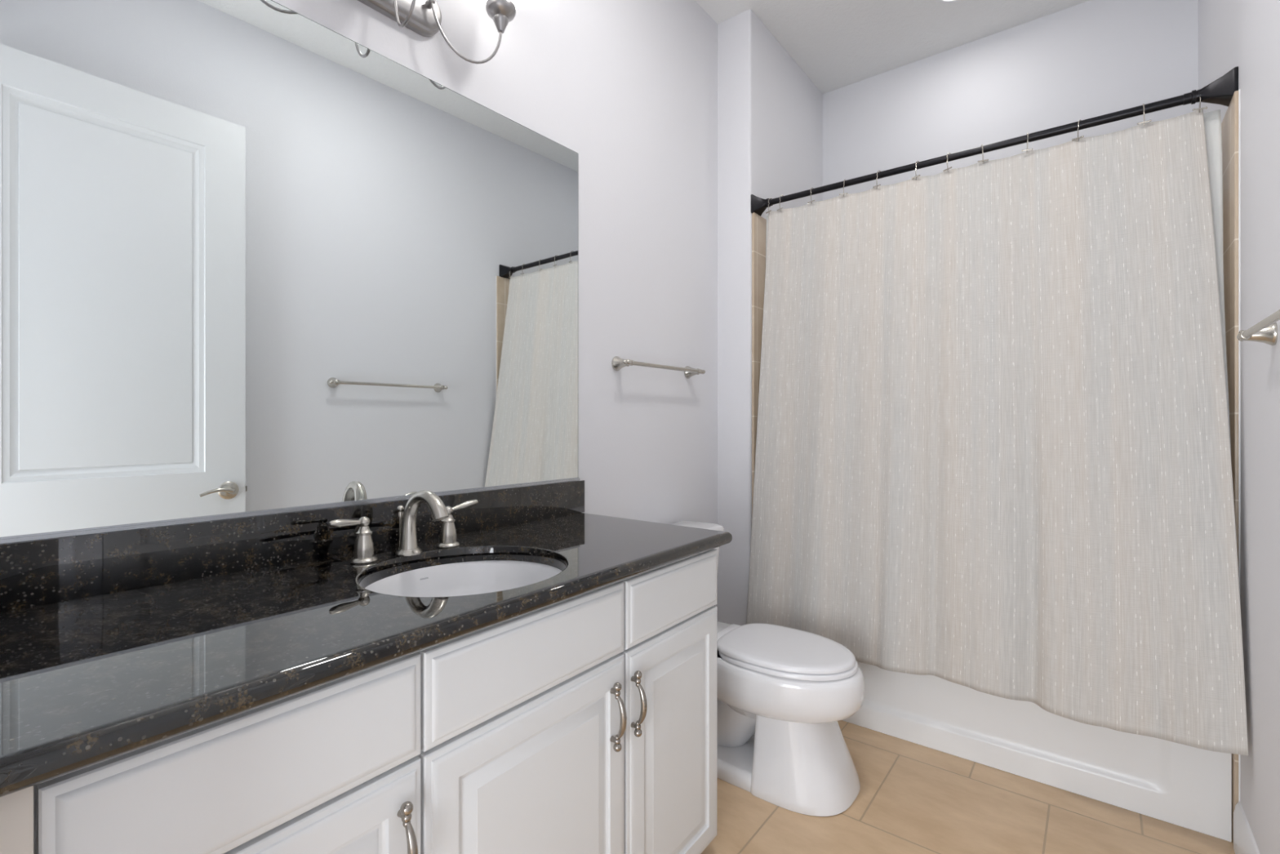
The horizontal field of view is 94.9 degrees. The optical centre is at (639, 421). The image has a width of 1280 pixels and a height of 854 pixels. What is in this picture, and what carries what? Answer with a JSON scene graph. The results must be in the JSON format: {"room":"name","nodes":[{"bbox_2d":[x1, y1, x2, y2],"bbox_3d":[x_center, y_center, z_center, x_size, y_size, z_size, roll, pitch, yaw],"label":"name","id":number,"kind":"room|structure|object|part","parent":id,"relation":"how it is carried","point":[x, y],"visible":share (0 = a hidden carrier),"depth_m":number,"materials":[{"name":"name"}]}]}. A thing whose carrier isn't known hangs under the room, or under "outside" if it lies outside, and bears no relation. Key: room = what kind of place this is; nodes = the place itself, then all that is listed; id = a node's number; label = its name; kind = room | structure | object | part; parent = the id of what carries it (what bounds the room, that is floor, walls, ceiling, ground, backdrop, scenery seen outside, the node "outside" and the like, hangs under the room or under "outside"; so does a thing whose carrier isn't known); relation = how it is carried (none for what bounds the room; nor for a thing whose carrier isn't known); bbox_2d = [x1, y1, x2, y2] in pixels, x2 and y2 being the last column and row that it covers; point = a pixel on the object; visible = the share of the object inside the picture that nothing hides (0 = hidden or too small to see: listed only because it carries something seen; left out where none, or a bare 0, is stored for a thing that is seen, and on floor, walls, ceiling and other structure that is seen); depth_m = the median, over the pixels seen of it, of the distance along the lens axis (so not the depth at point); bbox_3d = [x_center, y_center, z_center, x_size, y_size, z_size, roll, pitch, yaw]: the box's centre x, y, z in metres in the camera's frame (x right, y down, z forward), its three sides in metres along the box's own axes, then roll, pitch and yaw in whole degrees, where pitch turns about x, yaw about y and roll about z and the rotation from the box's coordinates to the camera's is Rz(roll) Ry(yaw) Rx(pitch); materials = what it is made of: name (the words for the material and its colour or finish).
{"room":"bathroom","nodes":[
{"label":"bathroom","id":0,"kind":"room"},
{"bbox_2d":[272,0,717,607],"bbox_3d":[-0.430,-0.317,1.831,0.160,3.036,2.398,0,0,38],"label":"wall","id":1,"kind":"structure","parent":0,"point":[629,87],"depth_m":2.18,"materials":[{"name":"white paint"}]},
{"bbox_2d":[0,0,579,543],"bbox_3d":[-0.642,-0.353,1.437,0.012,1.099,1.385,0,0,39],"label":"wall mirror","id":2,"kind":"object","parent":1,"relation":"attached to","point":[255,260],"visible":1,"depth_m":1.23,"materials":[{"name":"silver mirror"}]},
{"bbox_2d":[0,480,584,611],"bbox_3d":[-0.640,0.251,1.434,0.021,0.107,1.417,0,0,39],"label":"backsplash","id":3,"kind":"structure","parent":1,"relation":"attached to","point":[35,572],"depth_m":1.17,"materials":[{"name":"black stone"}]},
{"bbox_2d":[357,0,519,63],"bbox_3d":[-0.548,-1.093,1.382,0.240,0.314,0.672,0,0,38],"label":"vanity light","id":4,"kind":"object","parent":1,"relation":"attached to","point":[422,17],"visible":1,"depth_m":1.51,"materials":[{"name":"silver metal"}]},
{"bbox_3d":[-0.625,-1.065,1.442,0.043,0.112,0.312,0,0,38],"label":"plate","id":5,"kind":"part","parent":4,"relation":"part of","materials":[{"name":"silver metal"}]},
{"bbox_3d":[-0.558,-1.010,1.390,0.126,0.148,0.020,0,0,38],"label":"arm","id":6,"kind":"part","parent":4,"relation":"part of","materials":[{"name":"silver metal"}]},
{"bbox_3d":[-0.461,-1.015,1.543,0.194,0.139,0.027,0,0,-28],"label":"arm","id":7,"kind":"part","parent":4,"relation":"part of","materials":[{"name":"silver metal"}]},
{"bbox_3d":[-0.374,-1.181,1.578,0.148,0.138,0.148,0,0,38],"label":"lamp shade","id":8,"kind":"part","parent":4,"relation":"part of","materials":[{"name":"white glass"}]},
{"bbox_2d":[611,355,705,378],"bbox_3d":[0.087,-0.212,2.304,0.074,0.054,0.543,0,0,38],"label":"towel bar","id":9,"kind":"object","parent":1,"relation":"attached to","point":[617,363],"visible":1,"depth_m":2.20,"materials":[{"name":"silver metal"}]},
{"bbox_3d":[-0.062,-0.212,2.116,0.054,0.054,0.079,0,0,-43],"label":"post","id":10,"kind":"part","parent":9,"relation":"part of","materials":[{"name":"silver metal"}]},
{"bbox_3d":[0.234,-0.212,2.495,0.079,0.054,0.054,0,0,29],"label":"post","id":11,"kind":"part","parent":9,"relation":"part of","materials":[{"name":"silver metal"}]},
{"bbox_2d":[717,9,822,625],"bbox_3d":[0.670,-0.317,3.105,0.328,3.036,1.004,0,0,38],"label":"wall","id":12,"kind":"structure","parent":0,"point":[770,112],"depth_m":2.68,"materials":[{"name":"white paint"}]},
{"bbox_2d":[751,212,766,515],"bbox_3d":[0.765,0.134,2.950,0.011,2.134,0.852,0,0,38],"label":"tiled wall","id":13,"kind":"structure","parent":12,"relation":"attached to","point":[758,223],"depth_m":2.63,"materials":[{"name":"beige tile"}]},
{"bbox_2d":[751,66,1238,216],"bbox_3d":[1.122,-0.970,2.172,1.531,0.083,0.083,0,0,38],"label":"curtain rod","id":14,"kind":"object","parent":12,"relation":"attached to","point":[1221,91],"visible":0.98,"depth_m":1.95,"materials":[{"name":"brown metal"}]},
{"bbox_2d":[807,187,814,204],"bbox_3d":[0.730,-0.951,2.469,0.039,0.074,0.032,0,0,-22],"label":"curtain hook","id":15,"kind":"object","parent":14,"relation":"hanging from","point":[811,188],"visible":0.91,"depth_m":2.46,"materials":[{"name":"silver metal"}]},
{"bbox_2d":[839,179,847,196],"bbox_3d":[0.826,-0.951,2.393,0.032,0.074,0.039,0,0,6],"label":"curtain hook","id":16,"kind":"object","parent":14,"relation":"hanging from","point":[843,193],"visible":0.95,"depth_m":2.38,"materials":[{"name":"silver metal"}]},
{"bbox_2d":[872,170,880,188],"bbox_3d":[0.935,-0.951,2.313,0.032,0.074,0.040,0,0,34],"label":"curtain hook","id":17,"kind":"object","parent":14,"relation":"hanging from","point":[877,185],"visible":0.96,"depth_m":2.30,"materials":[{"name":"silver metal"}]},
{"bbox_2d":[911,160,919,179],"bbox_3d":[1.053,-0.951,2.224,0.037,0.074,0.034,0,0,-37],"label":"curtain hook","id":18,"kind":"object","parent":14,"relation":"hanging from","point":[916,176],"visible":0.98,"depth_m":2.21,"materials":[{"name":"silver metal"}]},
{"bbox_2d":[942,152,951,172],"bbox_3d":[1.137,-0.951,2.150,0.040,0.074,0.032,0,0,-7],"label":"curtain hook","id":19,"kind":"object","parent":14,"relation":"hanging from","point":[948,168],"visible":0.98,"depth_m":2.15,"materials":[{"name":"silver metal"}]},
{"bbox_2d":[977,144,988,164],"bbox_3d":[1.223,-0.951,2.088,0.032,0.074,0.040,0,0,44],"label":"curtain hook","id":20,"kind":"object","parent":14,"relation":"hanging from","point":[983,160],"visible":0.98,"depth_m":2.08,"materials":[{"name":"silver metal"}]},
{"bbox_2d":[1021,133,1033,153],"bbox_3d":[1.319,-0.951,2.009,0.032,0.074,0.040,0,0,5],"label":"curtain hook","id":21,"kind":"object","parent":14,"relation":"hanging from","point":[1027,149],"visible":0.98,"depth_m":2.00,"materials":[{"name":"silver metal"}]},
{"bbox_2d":[1071,120,1084,142],"bbox_3d":[1.440,-0.951,1.923,0.037,0.074,0.034,0,0,-33],"label":"curtain hook","id":22,"kind":"object","parent":14,"relation":"hanging from","point":[1082,136],"visible":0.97,"depth_m":1.91,"materials":[{"name":"silver metal"}]},
{"bbox_2d":[1137,103,1151,125],"bbox_3d":[1.565,-0.951,1.825,0.034,0.074,0.037,-2,-1,36],"label":"curtain hook","id":23,"kind":"object","parent":14,"relation":"hanging from","point":[1143,104],"visible":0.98,"depth_m":1.81,"materials":[{"name":"silver metal"}]},
{"bbox_2d":[1192,97,1207,112],"bbox_3d":[1.662,-0.951,1.749,0.034,0.074,0.037,2,1,25],"label":"curtain hook","id":24,"kind":"object","parent":14,"relation":"hanging from","point":[1200,108],"visible":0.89,"depth_m":1.74,"materials":[{"name":"silver metal"}]},
{"bbox_2d":[694,0,1089,93],"bbox_3d":[0.352,-1.895,0.835,2.900,0.120,5.150,0,0,38],"label":"ceiling","id":25,"kind":"structure","parent":0,"point":[837,44],"depth_m":2.72,"materials":[{"name":"white paint"}]},
{"bbox_2d":[934,0,961,4],"bbox_3d":[1.339,-1.831,2.488,0.174,0.006,0.174,0,0,38],"label":"recessed light","id":26,"kind":"object","parent":25,"relation":"in","point":[942,2],"visible":1,"depth_m":2.56,"materials":[{"name":"white paint"}]},
{"bbox_2d":[700,720,1235,853],"bbox_3d":[0.352,1.261,0.835,2.900,0.120,5.150,0,0,38],"label":"floor","id":27,"kind":"structure","parent":0,"point":[912,797],"depth_m":1.78,"materials":[{"name":"beige tile"}]},
{"bbox_2d":[0,548,717,853],"bbox_3d":[-0.397,0.771,1.232,0.602,0.859,1.402,0,0,38],"label":"vanity cabinet","id":28,"kind":"object","parent":27,"relation":"on","point":[585,723],"visible":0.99,"depth_m":0.97,"materials":[{"name":"white wood"}]},
{"bbox_3d":[-0.461,0.432,0.736,0.020,0.153,0.413,0,0,37],"label":"drawer","id":29,"kind":"part","parent":28,"relation":"part of","materials":[{"name":"white wood"}]},
{"bbox_3d":[-0.461,0.835,0.736,0.020,0.638,0.413,0,0,37],"label":"door","id":30,"kind":"part","parent":28,"relation":"part of","materials":[{"name":"white wood"}]},
{"bbox_2d":[0,480,732,797],"bbox_3d":[-0.406,0.269,1.251,0.640,0.143,1.417,0,0,38],"label":"countertop","id":31,"kind":"structure","parent":28,"relation":"on","point":[113,644],"depth_m":0.97,"materials":[{"name":"black stone"}]},
{"bbox_2d":[328,489,478,564],"bbox_3d":[-0.508,0.231,1.342,0.150,0.147,0.359,0,0,38],"label":"faucet","id":32,"kind":"object","parent":31,"relation":"on","point":[363,551],"visible":1,"depth_m":1.34,"materials":[{"name":"silver metal"}]},
{"bbox_3d":[-0.622,0.218,1.258,0.024,0.025,0.086,0,0,38],"label":"lever","id":33,"kind":"part","parent":32,"relation":"part of","materials":[{"name":"silver metal"}]},
{"bbox_3d":[-0.603,0.266,1.282,0.055,0.078,0.055,0,0,38],"label":"handle","id":34,"kind":"part","parent":32,"relation":"part of","materials":[{"name":"silver metal"}]},
{"bbox_3d":[-0.563,0.251,1.381,0.015,0.108,0.015,0,0,4],"label":"lift rod","id":35,"kind":"part","parent":32,"relation":"part of","materials":[{"name":"silver metal"}]},
{"bbox_3d":[-0.500,0.231,1.340,0.138,0.147,0.059,0,0,29],"label":"spout","id":36,"kind":"part","parent":32,"relation":"part of","materials":[{"name":"silver metal"}]},
{"bbox_3d":[-0.471,0.266,1.441,0.055,0.078,0.055,0,0,38],"label":"handle","id":37,"kind":"part","parent":32,"relation":"part of","materials":[{"name":"silver metal"}]},
{"bbox_3d":[-0.446,0.214,1.464,0.091,0.034,0.024,0,0,-43],"label":"lever","id":38,"kind":"part","parent":32,"relation":"part of","materials":[{"name":"silver metal"}]},
{"bbox_2d":[364,560,562,596],"bbox_3d":[-0.362,0.423,1.236,0.426,0.164,0.470,0,0,38],"label":"sink","id":39,"kind":"object","parent":31,"relation":"in","point":[474,577],"visible":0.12,"depth_m":1.41,"materials":[{"name":"white ceramic"}]},
{"bbox_3d":[-0.337,0.627,0.853,0.040,0.146,0.018,0,0,38],"label":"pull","id":40,"kind":"part","parent":28,"relation":"part of","materials":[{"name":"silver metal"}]},
{"bbox_3d":[-0.185,0.432,1.106,0.020,0.153,0.497,0,0,37],"label":"drawer","id":41,"kind":"part","parent":28,"relation":"part of","materials":[{"name":"white wood"}]},
{"bbox_3d":[-0.185,0.835,1.106,0.020,0.638,0.497,0,0,37],"label":"door","id":42,"kind":"part","parent":28,"relation":"part of","materials":[{"name":"white wood"}]},
{"bbox_3d":[-0.045,0.627,1.245,0.040,0.146,0.018,0,0,38],"label":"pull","id":43,"kind":"part","parent":28,"relation":"part of","materials":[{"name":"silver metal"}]},
{"bbox_3d":[-0.001,0.627,1.304,0.040,0.146,0.018,0,0,38],"label":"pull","id":44,"kind":"part","parent":28,"relation":"part of","materials":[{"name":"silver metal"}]},
{"bbox_3d":[0.091,0.432,1.477,0.019,0.153,0.412,0,0,37],"label":"drawer","id":45,"kind":"part","parent":28,"relation":"part of","materials":[{"name":"white wood"}]},
{"bbox_3d":[0.091,0.835,1.477,0.019,0.638,0.412,0,0,37],"label":"door","id":46,"kind":"part","parent":28,"relation":"part of","materials":[{"name":"white wood"}]},
{"bbox_2d":[672,520,864,816],"bbox_3d":[0.391,0.812,2.089,0.784,0.799,0.384,0,0,38],"label":"toilet","id":47,"kind":"object","parent":27,"relation":"on","point":[784,692],"visible":0.73,"depth_m":1.87,"materials":[{"name":"white ceramic"}]},
{"bbox_3d":[0.160,0.430,2.269,0.197,0.036,0.372,0,0,38],"label":"tank lid","id":48,"kind":"part","parent":47,"relation":"part of","materials":[{"name":"white ceramic"}]},
{"bbox_3d":[0.157,0.624,2.271,0.188,0.350,0.356,0,0,38],"label":"tank","id":49,"kind":"part","parent":47,"relation":"part of","materials":[{"name":"white ceramic"}]},
{"bbox_3d":[0.486,0.778,2.015,0.488,0.040,0.354,0,0,38],"label":"lid","id":50,"kind":"part","parent":47,"relation":"part of","materials":[{"name":"white plastic"}]},
{"bbox_3d":[0.508,0.790,1.997,0.445,0.016,0.360,0,0,38],"label":"seat","id":51,"kind":"part","parent":47,"relation":"part of","materials":[{"name":"white plastic"}]},
{"bbox_2d":[842,661,1231,841],"bbox_3d":[1.357,1.008,2.473,1.507,0.384,0.848,0,0,38],"label":"bathtub","id":52,"kind":"object","parent":27,"relation":"on","point":[1184,785],"visible":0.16,"depth_m":1.94,"materials":[{"name":"white ceramic"}]},
{"bbox_2d":[765,109,1231,451],"bbox_3d":[1.092,-0.028,2.109,1.474,1.788,0.189,0,0,38],"label":"curtain liner","id":53,"kind":"object","parent":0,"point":[1212,120],"visible":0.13,"depth_m":1.72,"materials":[{"name":"white plastic"}]},
{"bbox_2d":[822,0,1198,200],"bbox_3d":[1.669,-0.317,2.873,1.532,3.036,0.140,0,0,38],"label":"wall","id":54,"kind":"structure","parent":0,"point":[1090,59],"depth_m":2.73,"materials":[{"name":"white paint"}]},
{"bbox_2d":[1198,0,1279,853],"bbox_3d":[1.309,-0.317,1.053,0.140,3.036,3.452,0,0,38],"label":"wall","id":55,"kind":"structure","parent":0,"point":[1243,34],"depth_m":1.47,"materials":[{"name":"white paint"}]},
{"bbox_2d":[1221,90,1238,841],"bbox_3d":[1.954,0.134,2.002,0.011,2.134,0.883,0,0,38],"label":"tiled wall","id":56,"kind":"structure","parent":55,"relation":"attached to","point":[1229,125],"depth_m":1.68,"materials":[{"name":"beige tile"}]},
{"bbox_2d":[1238,88,1239,801],"bbox_3d":[1.685,0.134,1.650,0.003,2.135,0.002,0,0,38],"label":"trim","id":57,"kind":"structure","parent":55,"relation":"attached to","point":[1239,89],"depth_m":1.65,"materials":[{"name":"white paint"}]},
{"bbox_2d":[1233,801,1260,853],"bbox_3d":[0.969,1.133,0.742,0.014,0.137,2.303,0,0,38],"label":"baseboard","id":58,"kind":"structure","parent":55,"relation":"attached to","point":[1244,842],"depth_m":1.57,"materials":[{"name":"white paint"}]},
{"bbox_2d":[1236,309,1279,345],"bbox_3d":[1.227,-0.199,1.110,0.060,0.054,0.663,0,0,38],"label":"towel bar","id":59,"kind":"object","parent":55,"relation":"attached to","point":[1265,331],"visible":1,"depth_m":1.31,"materials":[{"name":"silver metal"}]},
{"bbox_3d":[1.411,-0.199,1.346,0.060,0.054,0.064,0,0,38],"label":"post","id":60,"kind":"part","parent":59,"relation":"part of","materials":[{"name":"silver metal"}]},
{"label":"curtain hook","id":61,"kind":"object","parent":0,"visible":0},
{"bbox_2d":[746,109,1248,755],"bbox_3d":[1.051,-0.004,2.072,1.501,1.843,0.247,0,0,38],"label":"shower curtain","id":62,"kind":"object","parent":61,"relation":"hanging from","point":[993,456],"visible":0.99,"depth_m":1.97,"materials":[{"name":"fabric"}]}
]}

